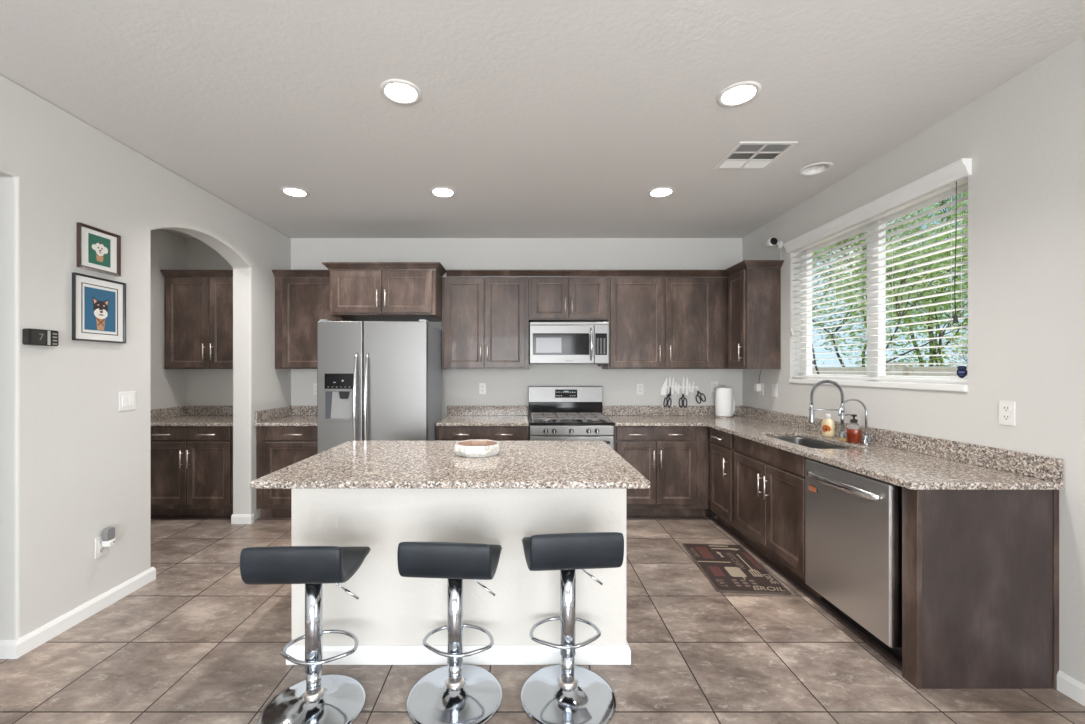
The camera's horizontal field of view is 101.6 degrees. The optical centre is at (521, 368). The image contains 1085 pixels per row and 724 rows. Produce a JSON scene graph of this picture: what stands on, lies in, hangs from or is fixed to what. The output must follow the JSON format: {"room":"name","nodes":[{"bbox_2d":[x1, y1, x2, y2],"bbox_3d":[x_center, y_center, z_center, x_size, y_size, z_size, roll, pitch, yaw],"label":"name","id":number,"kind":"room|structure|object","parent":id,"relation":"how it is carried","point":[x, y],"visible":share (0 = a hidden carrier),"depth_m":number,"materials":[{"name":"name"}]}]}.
{"room":"kitchen","nodes":[
{"label":"kitchen","id":0,"kind":"room"},
{"bbox_2d":[0,74,290,639],"bbox_3d":[-2.491,0.004,0.712,0.163,2.743,7.823,0,0,0],"label":"wall","id":1,"kind":"structure","parent":0,"point":[74,466],"depth_m":2.42,"materials":[{"name":"white paint"}]},
{"bbox_2d":[22,328,58,345],"bbox_3d":[-2.396,-0.157,2.205,0.027,0.080,0.146,0,0,0],"label":"thermostat","id":2,"kind":"object","parent":1,"relation":"attached to","point":[40,337],"visible":1,"depth_m":2.19,"materials":[{"name":"grey plastic"}]},
{"bbox_2d":[0,567,155,658],"bbox_3d":[-2.484,1.333,2.495,0.178,0.083,0.800,0,0,0],"label":"baseboard","id":3,"kind":"structure","parent":1,"relation":"attached to","point":[9,649],"depth_m":2.35,"materials":[{"name":"white"}]},
{"bbox_2d":[72,272,125,342],"bbox_3d":[-2.400,-0.336,2.520,0.019,0.363,0.305,0,0,0],"label":"framed picture","id":4,"kind":"object","parent":1,"relation":"attached to","point":[98,304],"visible":1,"depth_m":2.50,"materials":[{"name":"black"}]},
{"bbox_2d":[84,286,115,331],"bbox_3d":[-2.400,-0.336,2.520,0.002,0.236,0.184,0,0,0],"label":"print","id":5,"kind":"object","parent":4,"relation":"attached to","point":[99,301],"depth_m":2.51,"materials":[{"name":"blue paper"}]},
{"bbox_2d":[77,222,120,275],"bbox_3d":[-2.400,-0.673,2.515,0.019,0.242,0.244,0,0,0],"label":"framed picture","id":6,"kind":"object","parent":1,"relation":"attached to","point":[98,250],"visible":1,"depth_m":2.50,"materials":[{"name":"brown"}]},
{"bbox_2d":[88,233,109,267],"bbox_3d":[-2.400,-0.673,2.515,0.002,0.164,0.130,0,0,0],"label":"print","id":7,"kind":"object","parent":6,"relation":"attached to","point":[98,243],"depth_m":2.51,"materials":[{"name":"green paper"}]},
{"bbox_2d":[95,536,106,558],"bbox_3d":[-2.406,1.015,2.530,0.007,0.115,0.070,0,0,0],"label":"wall outlet","id":8,"kind":"object","parent":1,"relation":"attached to","point":[100,551],"visible":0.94,"depth_m":2.52,"materials":[{"name":"white plastic"}]},
{"bbox_2d":[102,527,115,546],"bbox_3d":[-2.378,0.967,2.548,0.048,0.103,0.052,0,0,0],"label":"air freshener","id":9,"kind":"object","parent":8,"relation":"attached to","point":[108,534],"visible":1,"depth_m":2.53,"materials":[{"name":"white plastic"}]},
{"bbox_2d":[119,391,135,410],"bbox_3d":[-2.405,0.195,2.700,0.008,0.115,0.115,0,0,0],"label":"light switch","id":10,"kind":"object","parent":1,"relation":"attached to","point":[127,400],"visible":1,"depth_m":2.70,"materials":[{"name":"white plastic"}]},
{"bbox_2d":[231,513,253,523],"bbox_3d":[-2.484,1.333,3.939,0.178,0.083,0.042,0,0,0],"label":"baseboard","id":11,"kind":"structure","parent":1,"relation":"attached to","point":[235,518],"depth_m":3.92,"materials":[{"name":"white wood"}]},
{"bbox_2d":[151,229,185,408],"bbox_3d":[-3.565,0.004,3.687,0.110,2.743,1.873,0,0,0],"label":"wall","id":12,"kind":"structure","parent":0,"point":[168,249],"depth_m":4.32,"materials":[{"name":"white paint"}]},
{"bbox_2d":[151,517,230,518],"bbox_3d":[-3.040,1.368,4.067,0.920,0.014,0.025,0,0,0],"label":"trim","id":13,"kind":"structure","parent":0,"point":[151,517],"depth_m":4.05,"materials":[{"name":"brown wood"}]},
{"bbox_2d":[186,238,741,499],"bbox_3d":[-0.650,0.004,4.698,6.500,2.743,0.150,0,0,0],"label":"wall","id":14,"kind":"structure","parent":0,"point":[204,387],"depth_m":4.62,"materials":[{"name":"white paint"}]},
{"bbox_2d":[164,277,232,368],"bbox_3d":[-3.033,-0.448,4.440,0.905,0.895,0.366,0,0,0],"label":"upper cabinet","id":15,"kind":"object","parent":14,"relation":"attached to","point":[198,311],"visible":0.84,"depth_m":4.30,"materials":[{"name":"brown wood"}]},
{"bbox_2d":[160,270,232,276],"bbox_3d":[-3.030,-0.926,4.288,0.909,0.062,0.050,0,0,0],"label":"crown molding","id":16,"kind":"structure","parent":15,"relation":"attached to","point":[166,273],"depth_m":4.29,"materials":[{"name":"brown wood"}]},
{"bbox_2d":[275,277,349,368],"bbox_3d":[-2.076,-0.448,4.440,0.664,0.895,0.366,0,0,0],"label":"upper cabinet","id":17,"kind":"object","parent":14,"relation":"attached to","point":[300,302],"visible":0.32,"depth_m":4.30,"materials":[{"name":"brown wood"}]},
{"bbox_2d":[313,384,316,394],"bbox_3d":[-2.140,0.210,4.619,0.070,0.115,0.007,0,0,0],"label":"wall outlet","id":18,"kind":"object","parent":14,"relation":"attached to","point":[314,385],"visible":0.65,"depth_m":4.62,"materials":[{"name":"white plastic"}]},
{"bbox_2d":[330,270,441,321],"bbox_3d":[-1.261,-0.694,4.287,0.962,0.402,0.666,0,0,0],"label":"upper cabinet","id":19,"kind":"object","parent":14,"relation":"attached to","point":[355,295],"visible":0.93,"depth_m":4.00,"materials":[{"name":"brown wood"}]},
{"bbox_2d":[479,383,485,393],"bbox_3d":[-0.408,0.205,4.619,0.070,0.115,0.007,0,0,0],"label":"wall outlet","id":20,"kind":"object","parent":14,"relation":"attached to","point":[482,386],"visible":1,"depth_m":4.62,"materials":[{"name":"white plastic"}]},
{"bbox_2d":[442,277,528,368],"bbox_3d":[-0.354,-0.448,4.440,0.848,0.895,0.366,0,0,0],"label":"upper cabinet","id":21,"kind":"object","parent":14,"relation":"attached to","point":[485,320],"visible":1,"depth_m":4.30,"materials":[{"name":"brown wood"}]},
{"bbox_2d":[447,406,527,415],"bbox_3d":[-0.354,0.434,4.612,0.840,0.102,0.020,0,0,0],"label":"backsplash","id":22,"kind":"structure","parent":14,"relation":"attached to","point":[451,410],"depth_m":4.60,"materials":[{"name":"stone"}]},
{"bbox_2d":[272,260,783,276],"bbox_3d":[-0.050,-0.926,4.247,4.716,0.062,0.725,0,0,0],"label":"crown molding","id":23,"kind":"structure","parent":14,"relation":"attached to","point":[745,264],"depth_m":4.27,"materials":[{"name":"brown wood"}]},
{"bbox_2d":[529,277,607,322],"bbox_3d":[0.456,-0.686,4.440,0.768,0.417,0.366,0,0,0],"label":"upper cabinet","id":24,"kind":"object","parent":14,"relation":"attached to","point":[551,299],"visible":0.91,"depth_m":4.30,"materials":[{"name":"brown wood"}]},
{"bbox_2d":[529,322,608,365],"bbox_3d":[0.457,-0.239,4.389,0.756,0.422,0.452,0,0,0],"label":"microwave","id":25,"kind":"object","parent":24,"relation":"attached to","point":[549,342],"visible":1,"depth_m":4.22,"materials":[{"name":"silver metal"}]},
{"bbox_2d":[637,383,643,394],"bbox_3d":[1.240,0.209,4.619,0.070,0.115,0.007,0,0,0],"label":"wall outlet","id":26,"kind":"object","parent":14,"relation":"attached to","point":[640,386],"visible":1,"depth_m":4.62,"materials":[{"name":"white plastic"}]},
{"bbox_2d":[602,277,727,368],"bbox_3d":[1.575,-0.448,4.440,1.466,0.895,0.366,0,0,0],"label":"upper cabinet","id":27,"kind":"object","parent":14,"relation":"attached to","point":[655,322],"visible":0.84,"depth_m":4.30,"materials":[{"name":"brown wood"}]},
{"bbox_2d":[667,386,698,388],"bbox_3d":[1.681,0.190,4.615,0.335,0.028,0.013,0,0,0],"label":"magnetic knife strip","id":28,"kind":"object","parent":14,"relation":"attached to","point":[680,387],"visible":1,"depth_m":4.61,"materials":[{"name":"white metal"}]},
{"bbox_2d":[661,378,667,406],"bbox_3d":[1.487,0.246,4.604,0.072,0.310,0.009,0,0,0],"label":"kitchen knife","id":29,"kind":"object","parent":28,"relation":"attached to","point":[664,387],"visible":1,"depth_m":4.61,"materials":[{"name":"silver metal"}]},
{"bbox_2d":[663,386,671,407],"bbox_3d":[1.519,0.292,4.596,0.088,0.225,0.016,0,0,0],"label":"scissors","id":30,"kind":"object","parent":28,"relation":"attached to","point":[668,396],"visible":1,"depth_m":4.59,"materials":[{"name":"black metal"}]},
{"bbox_2d":[669,377,670,395],"bbox_3d":[1.547,0.178,4.604,0.019,0.211,0.009,0,0,0],"label":"kitchen knife","id":31,"kind":"object","parent":28,"relation":"attached to","point":[670,377],"visible":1,"depth_m":4.61,"materials":[{"name":"silver metal"}]},
{"bbox_2d":[671,376,673,406],"bbox_3d":[1.576,0.237,4.604,0.031,0.322,0.009,0,0,0],"label":"kitchen knife","id":32,"kind":"object","parent":28,"relation":"attached to","point":[672,393],"visible":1,"depth_m":4.61,"materials":[{"name":"silver metal"}]},
{"bbox_2d":[675,382,676,400],"bbox_3d":[1.607,0.232,4.604,0.022,0.208,0.009,0,0,0],"label":"kitchen knife","id":33,"kind":"object","parent":28,"relation":"attached to","point":[675,382],"visible":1,"depth_m":4.60,"materials":[{"name":"silver metal"}]},
{"bbox_2d":[677,383,679,406],"bbox_3d":[1.633,0.267,4.604,0.022,0.254,0.009,2,0,0],"label":"kitchen knife","id":34,"kind":"object","parent":28,"relation":"attached to","point":[678,383],"visible":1,"depth_m":4.60,"materials":[{"name":"silver metal"}]},
{"bbox_2d":[679,390,686,407],"bbox_3d":[1.680,0.294,4.596,0.093,0.217,0.016,0,0,0],"label":"scissors","id":35,"kind":"object","parent":28,"relation":"attached to","point":[682,390],"visible":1,"depth_m":4.59,"materials":[{"name":"black metal"}]},
{"bbox_2d":[682,377,684,395],"bbox_3d":[1.688,0.180,4.604,0.022,0.208,0.009,0,0,0],"label":"kitchen knife","id":36,"kind":"object","parent":28,"relation":"attached to","point":[683,383],"visible":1,"depth_m":4.61,"materials":[{"name":"silver metal"}]},
{"bbox_2d":[686,377,687,401],"bbox_3d":[1.725,0.214,4.604,0.025,0.270,0.009,0,0,0],"label":"kitchen knife","id":37,"kind":"object","parent":28,"relation":"attached to","point":[687,377],"visible":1,"depth_m":4.61,"materials":[{"name":"silver metal"}]},
{"bbox_2d":[689,382,691,401],"bbox_3d":[1.756,0.240,4.604,0.028,0.211,0.009,0,0,0],"label":"kitchen knife","id":38,"kind":"object","parent":28,"relation":"attached to","point":[689,382],"visible":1,"depth_m":4.60,"materials":[{"name":"silver metal"}]},
{"bbox_2d":[691,381,693,400],"bbox_3d":[1.781,0.232,4.604,0.034,0.208,0.009,0,0,0],"label":"kitchen knife","id":39,"kind":"object","parent":28,"relation":"attached to","point":[693,381],"visible":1,"depth_m":4.61,"materials":[{"name":"silver metal"}]},
{"bbox_2d":[695,386,705,403],"bbox_3d":[1.864,0.263,4.596,0.109,0.197,0.016,0,0,0],"label":"scissors","id":40,"kind":"object","parent":28,"relation":"attached to","point":[698,392],"visible":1,"depth_m":4.59,"materials":[{"name":"black metal"}]},
{"bbox_2d":[711,381,717,391],"bbox_3d":[2.020,0.185,4.619,0.070,0.115,0.007,0,0,0],"label":"wall outlet","id":41,"kind":"object","parent":14,"relation":"attached to","point":[714,384],"visible":0.8,"depth_m":4.62,"materials":[{"name":"white plastic"}]},
{"bbox_2d":[0,0,1084,237],"bbox_3d":[-0.650,-1.468,0.700,6.500,0.200,8.400,0,0,0],"label":"ceiling","id":42,"kind":"structure","parent":0,"point":[543,118],"depth_m":2.18,"materials":[{"name":"white paint"}]},
{"bbox_2d":[280,187,309,197],"bbox_3d":[-1.750,-1.397,3.416,0.202,0.073,0.202,0,0,0],"label":"recessed light","id":43,"kind":"object","parent":42,"relation":"in","point":[290,191],"visible":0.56,"depth_m":3.46,"materials":[{"name":"white plastic"}]},
{"bbox_2d":[380,79,421,104],"bbox_3d":[-0.595,-1.397,2.183,0.202,0.073,0.202,0,0,0],"label":"recessed light","id":44,"kind":"object","parent":42,"relation":"in","point":[398,91],"visible":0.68,"depth_m":2.23,"materials":[{"name":"white plastic"}]},
{"bbox_2d":[430,187,455,197],"bbox_3d":[-0.607,-1.397,3.416,0.202,0.073,0.202,0,0,0],"label":"recessed light","id":45,"kind":"object","parent":42,"relation":"in","point":[443,192],"visible":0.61,"depth_m":3.47,"materials":[{"name":"white plastic"}]},
{"bbox_2d":[647,187,674,197],"bbox_3d":[1.078,-1.397,3.416,0.202,0.073,0.202,0,0,0],"label":"recessed light","id":46,"kind":"object","parent":42,"relation":"in","point":[659,192],"visible":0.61,"depth_m":3.47,"materials":[{"name":"white plastic"}]},
{"bbox_2d":[716,81,761,106],"bbox_3d":[1.080,-1.397,2.200,0.202,0.073,0.202,0,0,0],"label":"recessed light","id":47,"kind":"object","parent":42,"relation":"in","point":[728,97],"visible":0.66,"depth_m":2.24,"materials":[{"name":"white plastic"}]},
{"bbox_2d":[714,142,797,168],"bbox_3d":[1.487,-1.364,2.834,0.352,0.006,0.352,0,0,0],"label":"ceiling vent","id":48,"kind":"object","parent":42,"relation":"in","point":[745,155],"visible":1,"depth_m":2.82,"materials":[{"name":"white plastic"}]},
{"bbox_2d":[798,162,832,175],"bbox_3d":[2.008,-1.397,3.020,0.202,0.073,0.202,0,0,0],"label":"recessed light","id":49,"kind":"object","parent":42,"relation":"in","point":[821,167],"visible":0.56,"depth_m":3.06,"materials":[{"name":"white plastic"}]},
{"bbox_2d":[0,500,1084,723],"bbox_3d":[-0.650,1.425,0.800,6.500,0.100,8.200,0,0,0],"label":"floor","id":50,"kind":"structure","parent":0,"point":[197,643],"depth_m":2.05,"materials":[{"name":"tile"}]},
{"bbox_2d":[151,426,232,516],"bbox_3d":[-3.042,0.946,4.285,0.932,0.858,0.656,0,0,0],"label":"base cabinet","id":51,"kind":"object","parent":50,"relation":"on","point":[192,466],"visible":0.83,"depth_m":4.00,"materials":[{"name":"brown wood"}]},
{"bbox_2d":[151,406,232,425],"bbox_3d":[-3.042,0.449,4.298,0.933,0.132,0.647,0,0,0],"label":"countertop","id":52,"kind":"structure","parent":51,"relation":"on","point":[180,415],"depth_m":4.33,"materials":[{"name":"stone"}]},
{"bbox_2d":[256,426,316,517],"bbox_3d":[-2.058,0.946,4.285,0.700,0.858,0.656,0,0,0],"label":"base cabinet","id":53,"kind":"object","parent":50,"relation":"on","point":[277,447],"visible":0.41,"depth_m":4.00,"materials":[{"name":"brown wood"}]},
{"bbox_2d":[254,406,316,425],"bbox_3d":[-2.057,0.449,4.298,0.703,0.132,0.647,0,0,0],"label":"countertop","id":54,"kind":"structure","parent":53,"relation":"on","point":[288,415],"depth_m":4.25,"materials":[{"name":"stone"}]},
{"bbox_2d":[240,546,370,723],"bbox_3d":[-0.839,1.009,1.784,0.396,0.732,0.398,0,0,-2],"label":"bar stool","id":55,"kind":"object","parent":50,"relation":"on","point":[318,698],"visible":1,"depth_m":1.75,"materials":[{"name":"silver metal"}]},
{"bbox_2d":[317,320,441,453],"bbox_3d":[-1.233,0.482,3.961,0.904,1.785,0.798,0,0,0],"label":"refrigerator","id":56,"kind":"object","parent":50,"relation":"on","point":[377,380],"visible":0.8,"depth_m":3.64,"materials":[{"name":"grey metal"}]},
{"bbox_2d":[397,542,501,723],"bbox_3d":[-0.278,1.015,1.851,0.396,0.720,0.398,0,0,4],"label":"bar stool","id":57,"kind":"object","parent":50,"relation":"on","point":[456,692],"visible":1,"depth_m":1.79,"materials":[{"name":"silver metal"}]},
{"bbox_2d":[286,489,630,664],"bbox_3d":[-0.293,0.946,2.512,1.659,0.858,0.916,0,0,0],"label":"kitchen island","id":58,"kind":"object","parent":50,"relation":"on","point":[392,615],"visible":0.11,"depth_m":2.07,"materials":[{"name":"white paint"}]},
{"bbox_2d":[250,441,649,488],"bbox_3d":[-0.307,0.500,2.450,1.729,0.030,1.100,0,0,0],"label":"island countertop","id":59,"kind":"structure","parent":58,"relation":"on","point":[349,464],"depth_m":2.18,"materials":[{"name":"stone"}]},
{"bbox_2d":[454,440,499,456],"bbox_3d":[-0.251,0.453,2.525,0.251,0.062,0.246,0,0,0],"label":"dish","id":60,"kind":"object","parent":59,"relation":"on","point":[466,448],"visible":1,"depth_m":2.44,"materials":[{"name":"ceramic"}]},
{"bbox_2d":[436,426,528,440],"bbox_3d":[-0.355,0.946,4.285,0.840,0.858,0.656,0,0,0],"label":"base cabinet","id":61,"kind":"object","parent":50,"relation":"on","point":[443,433],"visible":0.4,"depth_m":3.99,"materials":[{"name":"brown wood"}]},
{"bbox_2d":[436,406,528,425],"bbox_3d":[-0.354,0.449,4.298,0.840,0.132,0.647,0,0,0],"label":"countertop","id":62,"kind":"structure","parent":61,"relation":"on","point":[456,415],"depth_m":4.51,"materials":[{"name":"stone"}]},
{"bbox_2d":[528,386,613,449],"bbox_3d":[0.453,0.776,4.258,0.762,1.197,0.713,0,0,0],"label":"gas range","id":63,"kind":"object","parent":50,"relation":"on","point":[556,413],"visible":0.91,"depth_m":4.33,"materials":[{"name":"silver metal"}]},
{"bbox_2d":[528,416,613,425],"bbox_3d":[0.453,0.496,4.268,0.762,0.026,0.575,0,0,0],"label":"cooktop","id":64,"kind":"object","parent":63,"relation":"in","point":[532,422],"depth_m":3.99,"materials":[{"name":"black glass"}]},
{"bbox_2d":[521,532,623,723],"bbox_3d":[0.194,0.997,1.849,0.396,0.756,0.398,0,0,-5],"label":"bar stool","id":65,"kind":"object","parent":50,"relation":"on","point":[566,692],"visible":1,"depth_m":1.79,"materials":[{"name":"silver metal"}]},
{"bbox_2d":[613,425,708,516],"bbox_3d":[1.270,0.946,4.285,0.860,0.858,0.656,0,0,0],"label":"base cabinet","id":66,"kind":"object","parent":50,"relation":"on","point":[674,460],"visible":0.84,"depth_m":4.00,"materials":[{"name":"brown wood"}]},
{"bbox_2d":[602,406,1062,489],"bbox_3d":[1.575,0.449,3.251,1.469,0.132,2.742,0,0,0],"label":"countertop","id":67,"kind":"structure","parent":66,"relation":"on","point":[906,460],"depth_m":2.45,"materials":[{"name":"stone"}]},
{"bbox_2d":[715,385,734,417],"bbox_3d":[2.058,0.321,4.464,0.187,0.328,0.158,0,0,23],"label":"paper towel holder","id":68,"kind":"object","parent":67,"relation":"on","point":[724,400],"visible":1,"depth_m":4.41,"materials":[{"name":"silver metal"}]},
{"bbox_2d":[773,437,849,448],"bbox_3d":[1.955,0.617,3.025,0.370,0.200,0.700,0,0,0],"label":"sink","id":69,"kind":"object","parent":67,"relation":"in","point":[807,442],"visible":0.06,"depth_m":3.24,"materials":[{"name":"silver metal"}]},
{"bbox_2d":[808,380,845,439],"bbox_3d":[2.099,0.279,3.012,0.259,0.412,0.092,0,0,0],"label":"faucet","id":70,"kind":"object","parent":67,"relation":"on","point":[841,434],"visible":0.97,"depth_m":3.02,"materials":[{"name":"silver metal"}]},
{"bbox_2d":[822,414,834,436],"bbox_3d":[2.195,0.403,3.165,0.054,0.162,0.086,0,0,-20],"label":"soap bottle","id":71,"kind":"object","parent":67,"relation":"on","point":[828,426],"visible":1,"depth_m":3.15,"materials":[{"name":"beige plastic"}]},
{"bbox_2d":[845,414,861,443],"bbox_3d":[2.184,0.391,2.907,0.071,0.188,0.088,0,0,-29],"label":"soap dispenser","id":72,"kind":"object","parent":67,"relation":"on","point":[853,430],"visible":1,"depth_m":2.88,"materials":[{"name":"brown"}]},
{"bbox_2d":[838,399,872,444],"bbox_3d":[2.127,0.337,2.814,0.200,0.296,0.071,0,0,0],"label":"faucet","id":73,"kind":"object","parent":67,"relation":"on","point":[867,439],"visible":1,"depth_m":2.82,"materials":[{"name":"silver metal"}]},
{"bbox_2d":[626,517,708,518],"bbox_3d":[1.286,1.368,4.067,0.872,0.014,0.025,0,0,0],"label":"trim","id":74,"kind":"structure","parent":50,"relation":"on","point":[626,517],"depth_m":4.05,"materials":[{"name":"brown wood"}]},
{"bbox_2d":[710,428,743,539],"bbox_3d":[1.974,0.946,3.752,0.656,0.858,0.465,0,0,0],"label":"base cabinet","id":75,"kind":"object","parent":50,"relation":"on","point":[722,450],"visible":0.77,"depth_m":3.72,"materials":[{"name":"brown wood"}]},
{"bbox_2d":[682,543,790,594],"bbox_3d":[1.452,1.370,3.078,0.444,0.010,0.750,0,0,4],"label":"floor mat","id":76,"kind":"object","parent":50,"relation":"on","point":[728,568],"visible":1,"depth_m":3.00,"materials":[{"name":"brown fabric"}]},
{"bbox_2d":[734,435,822,599],"bbox_3d":[1.974,0.946,3.067,0.656,0.858,0.903,0,0,0],"label":"base cabinet","id":77,"kind":"object","parent":50,"relation":"on","point":[769,481],"visible":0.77,"depth_m":2.97,"materials":[{"name":"brown wood"}]},
{"bbox_2d":[709,516,901,670],"bbox_3d":[1.746,1.366,3.033,0.043,0.018,2.095,0,0,0],"label":"trim","id":78,"kind":"structure","parent":50,"relation":"on","point":[877,647],"depth_m":2.56,"materials":[{"name":"brown wood"}]},
{"bbox_2d":[805,459,901,660],"bbox_3d":[1.938,0.948,2.299,0.659,0.855,0.604,0,0,0],"label":"dishwasher","id":79,"kind":"object","parent":50,"relation":"on","point":[853,522],"visible":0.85,"depth_m":2.19,"materials":[{"name":"silver metal"}]},
{"bbox_2d":[809,485,817,492],"bbox_3d":[1.661,0.682,2.515,0.013,0.034,0.066,0,0,0],"label":"magnet","id":80,"kind":"object","parent":79,"relation":"attached to","point":[812,488],"visible":1,"depth_m":2.50,"materials":[{"name":"orange plastic"}]},
{"bbox_2d":[898,487,901,650],"bbox_3d":[1.993,0.897,2.297,0.550,0.755,0.600,0,0,0],"label":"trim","id":81,"kind":"structure","parent":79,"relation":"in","point":[899,488],"depth_m":2.00,"materials":[{"name":"black plastic"}]},
{"bbox_2d":[902,487,1058,688],"bbox_3d":[2.004,0.946,1.935,0.608,0.858,0.079,0,0,0],"label":"end panel","id":82,"kind":"object","parent":50,"relation":"on","point":[980,568],"visible":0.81,"depth_m":1.90,"materials":[{"name":"brown wood"}]},
{"bbox_2d":[742,36,1084,683],"bbox_3d":[2.390,0.004,0.712,0.160,2.743,7.823,0,0,0],"label":"wall","id":83,"kind":"structure","parent":0,"point":[1024,138],"depth_m":2.08,"materials":[{"name":"white paint"}]},
{"bbox_2d":[728,269,780,368],"bbox_3d":[2.131,-0.448,4.117,0.354,0.895,0.365,0,0,0],"label":"upper cabinet","id":84,"kind":"object","parent":83,"relation":"attached to","point":[754,295],"visible":1,"depth_m":3.94,"materials":[{"name":"brown wood"}]},
{"bbox_2d":[754,369,761,390],"bbox_3d":[2.279,0.108,4.257,0.045,0.214,0.062,0,0,0],"label":"power adapter","id":85,"kind":"object","parent":83,"relation":"attached to","point":[757,386],"visible":1,"depth_m":4.24,"materials":[{"name":"white plastic"}]},
{"bbox_2d":[759,383,763,394],"bbox_3d":[2.306,0.195,4.250,0.007,0.115,0.070,0,0,0],"label":"wall outlet","id":86,"kind":"object","parent":83,"relation":"attached to","point":[761,392],"visible":0.96,"depth_m":4.22,"materials":[{"name":"white plastic"}]},
{"bbox_2d":[772,384,776,396],"bbox_3d":[2.305,0.195,4.030,0.008,0.115,0.085,0,0,0],"label":"light switch","id":87,"kind":"object","parent":83,"relation":"attached to","point":[774,386],"visible":1,"depth_m":4.02,"materials":[{"name":"white plastic"}]},
{"bbox_2d":[766,237,783,259],"bbox_3d":[2.248,-1.065,3.933,0.121,0.197,0.084,0,0,0],"label":"security camera","id":88,"kind":"object","parent":83,"relation":"attached to","point":[773,241],"visible":1,"depth_m":3.90,"materials":[{"name":"white plastic"}]},
{"bbox_2d":[789,379,967,391],"bbox_3d":[2.350,0.101,3.043,0.109,0.036,1.511,0,0,0],"label":"trim","id":89,"kind":"structure","parent":83,"relation":"attached to","point":[901,385],"depth_m":2.72,"materials":[{"name":"white"}]},
{"bbox_2d":[801,182,967,383],"bbox_3d":[2.424,-0.466,3.043,0.062,1.158,1.513,0,0,0],"label":"window","id":90,"kind":"structure","parent":83,"relation":"in","point":[878,353],"depth_m":3.00,"materials":[{"name":"white plastic"}]},
{"bbox_2d":[783,158,971,382],"bbox_3d":[2.318,-0.504,3.043,0.114,1.154,1.550,0,0,0],"label":"window blind","id":91,"kind":"object","parent":90,"relation":"attached to","point":[955,174],"visible":0.85,"depth_m":2.75,"materials":[{"name":"white plastic"}]},
{"bbox_2d":[957,366,966,377],"bbox_3d":[2.313,0.017,2.322,0.005,0.065,0.052,0,0,0],"label":"shield","id":92,"kind":"object","parent":91,"relation":"attached to","point":[961,372],"visible":1,"depth_m":2.32,"materials":[{"name":"blue plastic"}]},
{"bbox_2d":[999,400,1015,425],"bbox_3d":[2.306,0.209,2.100,0.007,0.115,0.070,0,0,0],"label":"wall outlet","id":93,"kind":"object","parent":83,"relation":"attached to","point":[1007,409],"visible":1,"depth_m":2.09,"materials":[{"name":"white plastic"}]},
{"bbox_2d":[1002,405,1009,411],"bbox_3d":[2.303,0.188,2.100,0.002,0.028,0.034,0,0,0],"label":"socket","id":94,"kind":"object","parent":93,"relation":"attached to","point":[1005,408],"depth_m":2.10,"materials":[{"name":"white plastic"}]},
{"bbox_2d":[1002,414,1009,420],"bbox_3d":[2.303,0.230,2.100,0.002,0.028,0.034,0,0,0],"label":"socket","id":95,"kind":"object","parent":93,"relation":"attached to","point":[1005,417],"depth_m":2.10,"materials":[{"name":"white plastic"}]},
{"bbox_2d":[1057,670,1084,705],"bbox_3d":[2.302,1.333,-0.652,0.015,0.083,5.095,0,0,0],"label":"baseboard","id":96,"kind":"structure","parent":83,"relation":"attached to","point":[1071,687],"depth_m":1.85,"materials":[{"name":"white"}]},
{"label":"outside","id":97,"kind":"structure","parent":0,"visible":0},
{"bbox_3d":[21.310,1.525,12.500,37.380,0.100,65.000,0,0,0],"label":"ground","id":98,"kind":"structure","parent":97,"visible":0},
{"bbox_2d":[812,362,967,376],"bbox_3d":[9.025,0.655,11.000,0.330,1.640,26.000,0,0,0],"label":"wall","id":99,"kind":"structure","parent":98,"relation":"on","point":[890,367],"depth_m":10.30,"materials":[{"name":"paint"}]},
{"bbox_2d":[812,206,967,374],"bbox_3d":[6.939,-0.883,9.309,6.050,4.742,4.277,0,0,38],"label":"tree","id":100,"kind":"object","parent":98,"relation":"on","point":[902,265],"visible":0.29,"depth_m":9.11,"materials":[{"name":"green plant"}]},
{"bbox_2d":[812,204,967,366],"bbox_3d":[11.105,-2.220,15.643,5.504,7.415,8.293,0,0,-44],"label":"tree","id":101,"kind":"object","parent":98,"relation":"on","point":[913,222],"visible":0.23,"depth_m":14.95,"materials":[{"name":"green plant"}]},
{"bbox_2d":[818,216,967,366],"bbox_3d":[10.823,-1.137,11.570,5.199,5.245,5.488,0,0,0],"label":"tree","id":102,"kind":"object","parent":98,"relation":"on","point":[931,335],"visible":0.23,"depth_m":11.61,"materials":[{"name":"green plant"}]},
{"bbox_2d":[818,191,967,366],"bbox_3d":[15.293,-3.277,17.316,6.906,9.565,7.538,0,0,-19],"label":"tree","id":103,"kind":"object","parent":98,"relation":"on","point":[964,203],"visible":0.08,"depth_m":16.55,"materials":[{"name":"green plant"}]},
{"bbox_2d":[886,215,967,339],"bbox_3d":[10.974,-1.207,9.377,5.380,5.402,6.033,0,0,16],"label":"tree","id":104,"kind":"object","parent":98,"relation":"on","point":[966,239],"visible":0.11,"depth_m":10.33,"materials":[{"name":"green plant"}]},
{"bbox_2d":[928,323,967,365],"bbox_3d":[10.679,0.114,9.730,2.345,2.737,3.071,0,0,0],"label":"tree","id":105,"kind":"object","parent":98,"relation":"on","point":[953,340],"visible":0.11,"depth_m":10.64,"materials":[{"name":"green plant"}]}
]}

